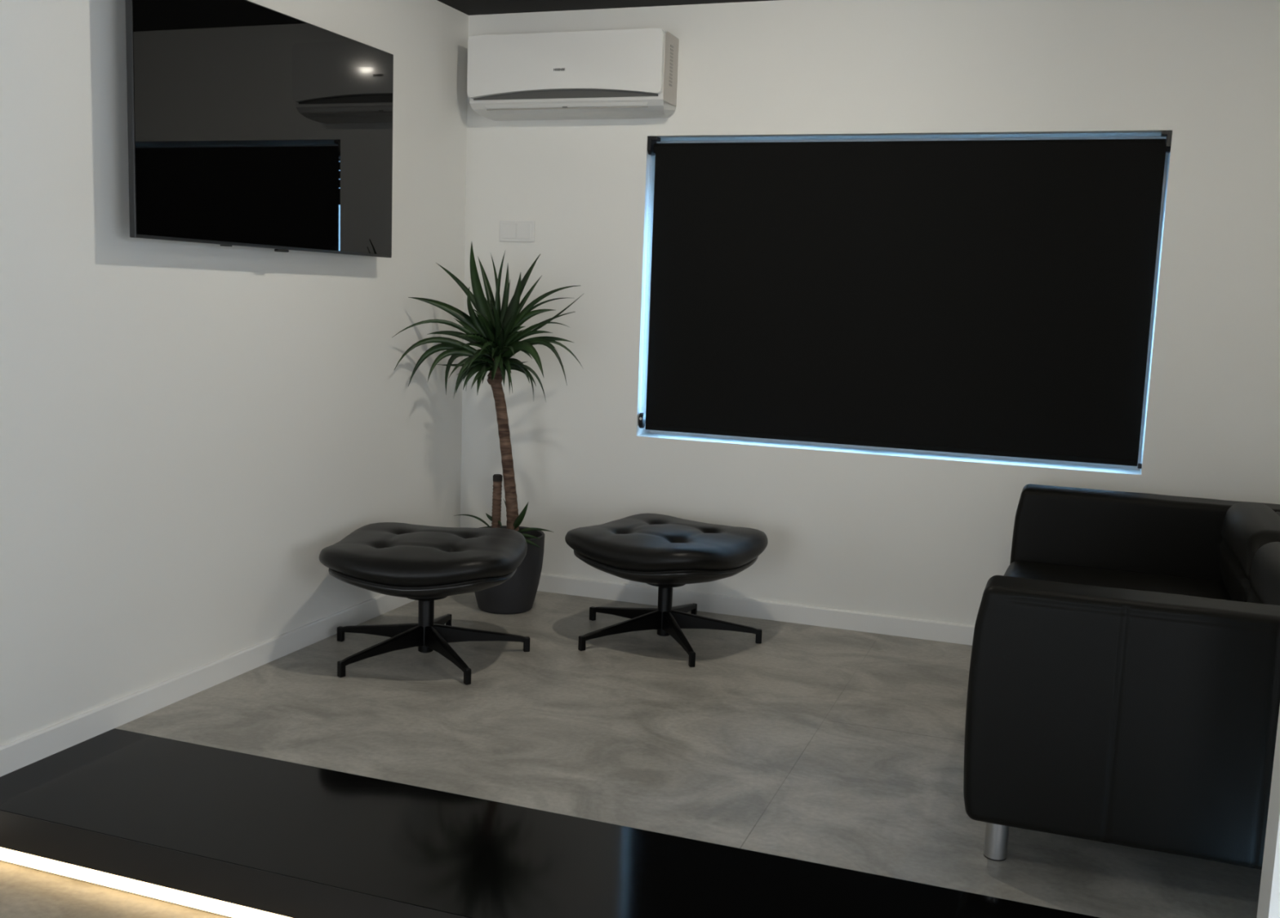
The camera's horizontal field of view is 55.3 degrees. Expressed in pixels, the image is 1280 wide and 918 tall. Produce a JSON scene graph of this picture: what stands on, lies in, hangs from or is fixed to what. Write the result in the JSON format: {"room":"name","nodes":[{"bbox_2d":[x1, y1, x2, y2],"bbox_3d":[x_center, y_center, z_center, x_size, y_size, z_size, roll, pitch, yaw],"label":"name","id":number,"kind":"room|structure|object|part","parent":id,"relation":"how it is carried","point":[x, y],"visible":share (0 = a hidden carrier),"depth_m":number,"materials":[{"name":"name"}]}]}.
{"room":"waiting room","nodes":[
{"label":"waiting room","id":0,"kind":"room"},
{"bbox_2d":[0,860,231,917],"bbox_3d":[0.155,1.589,-0.143,6.300,0.100,5.085,5,8,20],"label":"floor","id":1,"kind":"structure","parent":0,"point":[25,892],"depth_m":2.96,"materials":[{"name":"concrete"}]},
{"bbox_2d":[0,0,468,746],"bbox_3d":[-2.215,-0.194,1.972,0.150,2.707,7.800,5,8,20],"label":"wall","id":2,"kind":"structure","parent":0,"point":[186,428],"depth_m":3.89,"materials":[{"name":"white paint"}]},
{"bbox_2d":[0,594,415,777],"bbox_3d":[-1.316,0.684,4.447,0.012,0.080,2.762,5,8,20],"label":"baseboard","id":3,"kind":"structure","parent":2,"relation":"attached to","point":[17,754],"depth_m":3.94,"materials":[{"name":"white paint"}]},
{"bbox_2d":[124,0,393,257],"bbox_3d":[-1.240,-1.093,4.111,0.100,0.780,1.378,5,8,20],"label":"television","id":4,"kind":"object","parent":2,"relation":"attached to","point":[251,124],"visible":1,"depth_m":3.95,"materials":[{"name":"grey glass"}]},
{"bbox_2d":[437,0,773,15],"bbox_3d":[0.770,-1.368,0.883,6.300,0.120,8.080,5,8,20],"label":"ceiling","id":5,"kind":"structure","parent":0,"point":[470,7],"depth_m":5.15,"materials":[{"name":"black paint"}]},
{"bbox_2d":[114,591,1262,917],"bbox_3d":[0.453,0.871,4.286,3.770,0.120,2.488,5,8,20],"label":"floor","id":6,"kind":"structure","parent":0,"point":[842,748],"depth_m":3.75,"materials":[{"name":"concrete"}]},
{"bbox_2d":[319,522,529,684],"bbox_3d":[-0.796,0.507,4.522,0.767,0.449,0.754,5,8,20],"label":"ottoman","id":7,"kind":"object","parent":6,"relation":"on","point":[424,564],"visible":1,"depth_m":4.33,"materials":[{"name":"black leather"}]},
{"bbox_3d":[-0.977,0.637,4.612,0.352,0.082,0.033,5,8,22],"label":"leg","id":8,"kind":"part","parent":7,"relation":"part of","materials":[{"name":"black metal"}]},
{"bbox_3d":[-0.921,0.669,4.391,0.033,0.082,0.352,8,10,39],"label":"leg","id":9,"kind":"part","parent":7,"relation":"part of","materials":[{"name":"black metal"}]},
{"bbox_2d":[319,522,527,586],"bbox_3d":[-0.784,0.343,4.498,0.703,0.116,0.703,3,8,5],"label":"cushion","id":10,"kind":"object","parent":7,"relation":"on","point":[381,554],"depth_m":4.26,"materials":[{"name":"black leather"}]},
{"bbox_3d":[-0.781,0.628,4.734,0.033,0.082,0.352,3,8,4],"label":"leg","id":11,"kind":"part","parent":7,"relation":"part of","materials":[{"name":"black metal"}]},
{"bbox_3d":[-0.692,0.679,4.375,0.033,0.082,0.352,-3,9,-32],"label":"leg","id":12,"kind":"part","parent":7,"relation":"part of","materials":[{"name":"black metal"}]},
{"bbox_3d":[-0.605,0.654,4.587,0.352,0.082,0.033,0,8,-14],"label":"leg","id":13,"kind":"part","parent":7,"relation":"part of","materials":[{"name":"black metal"}]},
{"bbox_2d":[391,242,583,614],"bbox_3d":[-0.608,-0.121,5.125,0.742,1.548,0.436,4,8,12],"label":"yucca","id":14,"kind":"object","parent":6,"relation":"on","point":[492,330],"visible":0.89,"depth_m":5.08,"materials":[{"name":"green plant"}]},
{"bbox_3d":[-0.605,-0.378,5.110,0.069,0.143,0.068,5,8,20],"label":"crown","id":15,"kind":"part","parent":14,"relation":"part of","materials":[{"name":"green plant"}]},
{"bbox_3d":[-0.612,0.220,5.211,0.044,0.290,0.042,5,8,20],"label":"cut stem","id":16,"kind":"part","parent":14,"relation":"part of","materials":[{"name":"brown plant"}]},
{"bbox_2d":[474,525,544,614],"bbox_3d":[-0.575,0.478,5.250,0.324,0.330,0.324,5,8,20],"label":"pot","id":17,"kind":"object","parent":6,"relation":"on","point":[517,595],"depth_m":5.15,"materials":[{"name":"grey"}]},
{"bbox_2d":[564,513,768,667],"bbox_3d":[0.106,0.494,4.865,0.748,0.449,0.763,5,8,20],"label":"ottoman","id":18,"kind":"object","parent":6,"relation":"on","point":[666,553],"visible":1,"depth_m":4.69,"materials":[{"name":"black leather"}]},
{"bbox_3d":[-0.067,0.649,4.771,0.352,0.082,0.033,-3,9,-33],"label":"leg","id":19,"kind":"part","parent":18,"relation":"part of","materials":[{"name":"black metal"}]},
{"bbox_3d":[-0.055,0.619,4.999,0.352,0.082,0.033,8,10,38],"label":"leg","id":20,"kind":"part","parent":18,"relation":"part of","materials":[{"name":"black metal"}]},
{"bbox_2d":[564,513,768,571],"bbox_3d":[0.108,0.330,4.836,0.703,0.116,0.703,7,9,32],"label":"cushion","id":21,"kind":"object","parent":18,"relation":"on","point":[642,542],"depth_m":4.64,"materials":[{"name":"black leather"}]},
{"bbox_3d":[0.147,0.668,4.689,0.033,0.082,0.352,0,8,-15],"label":"leg","id":22,"kind":"part","parent":18,"relation":"part of","materials":[{"name":"black metal"}]},
{"bbox_3d":[0.167,0.619,5.059,0.033,0.082,0.352,5,8,21],"label":"leg","id":23,"kind":"part","parent":18,"relation":"part of","materials":[{"name":"black metal"}]},
{"bbox_3d":[0.293,0.649,4.867,0.352,0.082,0.033,2,8,3],"label":"leg","id":24,"kind":"part","parent":18,"relation":"part of","materials":[{"name":"black metal"}]},
{"bbox_2d":[963,484,1279,870],"bbox_3d":[1.556,0.559,3.667,0.983,0.739,1.907,5,8,20],"label":"sofa","id":25,"kind":"object","parent":6,"relation":"on","point":[1123,690],"visible":0.99,"depth_m":2.86,"materials":[{"name":"black leather"}]},
{"bbox_3d":[0.886,0.925,3.036,0.055,0.124,0.055,5,8,20],"label":"leg","id":26,"kind":"part","parent":25,"relation":"part of","materials":[{"name":"silver metal"}]},
{"bbox_2d":[1003,560,1232,600],"bbox_3d":[1.586,0.498,4.071,0.758,0.151,0.768,5,8,20],"label":"seat cushion","id":27,"kind":"object","parent":25,"relation":"on","point":[1206,583],"depth_m":4.28,"materials":[{"name":"black leather"}]},
{"bbox_3d":[1.851,0.427,4.463,0.955,0.591,0.190,5,8,20],"label":"armrest","id":28,"kind":"part","parent":25,"relation":"part of","materials":[{"name":"black leather"}]},
{"bbox_2d":[1218,502,1279,602],"bbox_3d":[1.960,0.321,3.911,0.173,0.302,0.766,5,8,20],"label":"cushion","id":29,"kind":"object","parent":25,"relation":"on","point":[1244,527],"depth_m":3.78,"materials":[{"name":"black leather"}]},
{"bbox_2d":[1246,542,1279,605],"bbox_3d":[1.693,0.407,3.187,0.173,0.302,0.766,5,8,20],"label":"cushion","id":30,"kind":"object","parent":25,"relation":"on","point":[1264,573],"depth_m":3.20,"materials":[{"name":"black leather"}]},
{"bbox_2d":[460,0,1279,626],"bbox_3d":[0.873,-0.576,5.121,3.770,2.557,0.280,5,8,20],"label":"wall","id":31,"kind":"structure","parent":0,"point":[907,535],"depth_m":4.96,"materials":[{"name":"white paint"}]},
{"bbox_2d":[499,220,534,241],"bbox_3d":[-0.547,-1.014,5.435,0.172,0.092,0.012,5,8,20],"label":"light switch","id":32,"kind":"object","parent":31,"relation":"attached to","point":[509,230],"visible":1,"depth_m":5.43,"materials":[{"name":"white plastic"}]},
{"bbox_2d":[466,27,679,120],"bbox_3d":[-0.292,-1.618,5.167,0.886,0.326,0.202,5,8,20],"label":"air conditioner","id":33,"kind":"object","parent":31,"relation":"attached to","point":[633,73],"visible":1,"depth_m":5.08,"materials":[{"name":"white plastic"}]},
{"bbox_3d":[0.127,-1.605,5.032,0.002,0.274,0.168,5,8,20],"label":"panel","id":34,"kind":"part","parent":33,"relation":"part of","materials":[{"name":"grey plastic"}]},
{"bbox_2d":[669,44,673,86],"bbox_3d":[0.129,-1.618,5.027,0.002,0.162,0.035,5,8,20],"label":"grille","id":35,"kind":"object","parent":33,"relation":"attached to","point":[671,46],"depth_m":5.03,"materials":[{"name":"grey plastic"}]},
{"bbox_2d":[537,573,974,645],"bbox_3d":[0.779,0.667,5.148,3.446,0.080,0.012,5,8,20],"label":"baseboard","id":36,"kind":"structure","parent":31,"relation":"attached to","point":[957,633],"depth_m":5.22,"materials":[{"name":"white paint"}]},
{"bbox_2d":[649,136,1168,469],"bbox_3d":[1.053,-0.690,5.143,2.114,1.300,0.129,5,8,20],"label":"window","id":37,"kind":"structure","parent":31,"relation":"in","point":[1127,137],"depth_m":4.95,"materials":[{"name":"white"}]},
{"bbox_2d":[638,130,1172,468],"bbox_3d":[0.986,-0.670,4.960,2.052,1.261,0.078,5,8,20],"label":"roller blind","id":38,"kind":"object","parent":37,"relation":"attached to","point":[975,297],"visible":1,"depth_m":4.92,"materials":[{"name":"black fabric"}]},
{"bbox_3d":[0.027,-0.742,5.296,0.004,1.122,0.014,5,8,20],"label":"bead chain","id":39,"kind":"part","parent":38,"relation":"part of","materials":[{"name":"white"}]},
{"bbox_2d":[1256,706,1279,917],"bbox_3d":[2.726,0.004,1.823,3.045,2.707,0.130,5,8,20],"label":"wall partition","id":40,"kind":"structure","parent":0,"point":[1268,904],"depth_m":2.44,"materials":[{"name":"white paint"}]},
{"bbox_2d":[0,728,1099,917],"bbox_3d":[-0.244,1.042,2.921,3.105,0.150,0.575,5,8,20],"label":"countertop","id":41,"kind":"structure","parent":40,"relation":"attached to","point":[291,840],"depth_m":2.97,"materials":[{"name":"black stone"}]},
{"bbox_2d":[0,847,290,917],"bbox_3d":[-0.335,1.119,2.677,3.070,0.045,0.026,5,8,20],"label":"led strip","id":42,"kind":"object","parent":41,"relation":"attached to","point":[191,900],"visible":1,"depth_m":2.98,"materials":[{"name":"white plastic"}]}
]}

